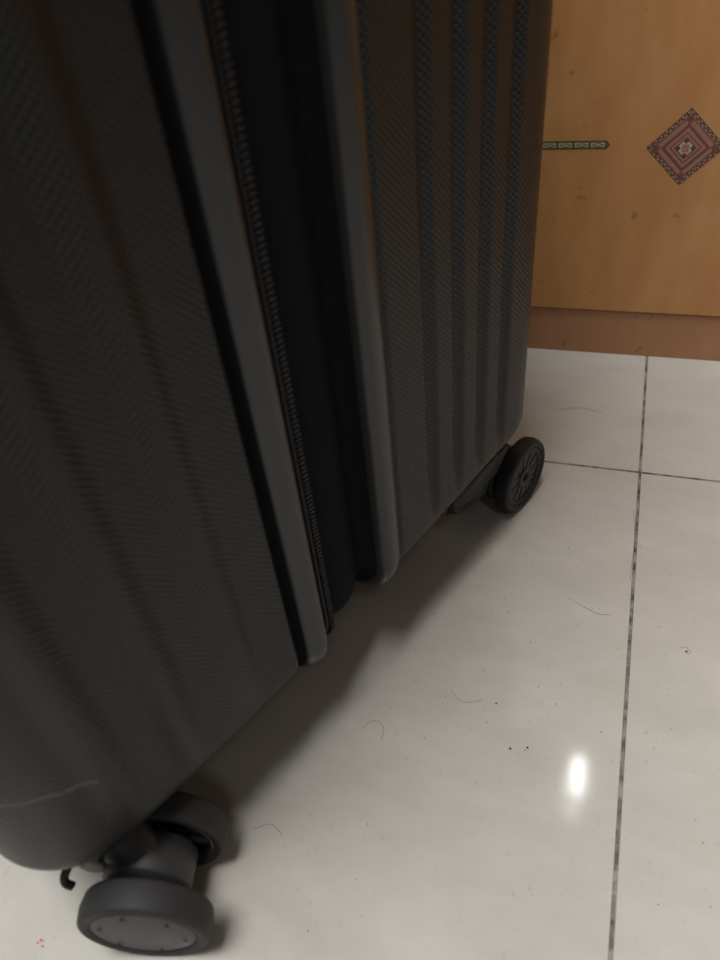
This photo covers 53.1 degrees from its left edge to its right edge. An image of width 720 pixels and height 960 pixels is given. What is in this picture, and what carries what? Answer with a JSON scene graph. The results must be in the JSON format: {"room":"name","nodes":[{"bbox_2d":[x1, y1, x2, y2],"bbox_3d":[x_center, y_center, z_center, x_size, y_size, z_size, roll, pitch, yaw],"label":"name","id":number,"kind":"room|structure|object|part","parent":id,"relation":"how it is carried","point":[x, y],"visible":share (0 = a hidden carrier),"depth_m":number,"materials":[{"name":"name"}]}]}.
{"room":"bedroom","nodes":[
{"label":"bedroom","id":0,"kind":"room"},
{"bbox_2d":[0,348,719,959],"bbox_3d":[0.381,-0.038,0.512,4.800,0.030,5.400,8,43,18],"label":"floor","id":1,"kind":"structure","parent":0,"point":[471,846],"depth_m":0.35,"materials":[{"name":"tile"}]},
{"bbox_2d":[0,0,552,955],"bbox_3d":[-0.197,-0.270,0.254,0.509,0.777,0.358,26,51,33],"label":"suitcase","id":2,"kind":"object","parent":1,"relation":"on","point":[266,266],"visible":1,"depth_m":0.22,"materials":[{"name":"plastic"}]},
{"bbox_3d":[-0.082,0.151,0.307,0.042,0.042,0.001,-3,41,6],"label":"caster wheel dish","id":3,"kind":"part","parent":2,"relation":"part of","materials":[{"name":"black plastic"}]},
{"bbox_3d":[0.104,-0.003,0.455,0.001,0.039,0.039,25,50,32],"label":"caster wheel dish","id":4,"kind":"part","parent":2,"relation":"part of","materials":[{"name":"grey plastic"}]},
{"bbox_2d":[254,408,690,834],"bbox_3d":[0.112,0.071,0.407,0.141,0.001,0.372,20,48,29],"label":"strands","id":5,"kind":"object","parent":1,"relation":"on","point":[569,408],"visible":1,"depth_m":0.40},
{"bbox_2d":[306,390,712,931],"bbox_3d":[0.124,0.061,0.416,0.236,0.001,0.419,8,43,18],"label":"crumb","id":6,"kind":"object","parent":1,"relation":"on","point":[510,748],"visible":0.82,"depth_m":0.36,"materials":[{"name":"brown food"}]},
{"bbox_2d":[528,0,719,360],"bbox_3d":[0.118,-0.488,0.578,1.770,0.620,0.440,8,43,18],"label":"base cabinet","id":7,"kind":"object","parent":1,"relation":"on","point":[627,254],"visible":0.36,"depth_m":0.50,"materials":[{"name":"orange wood"}]}
]}

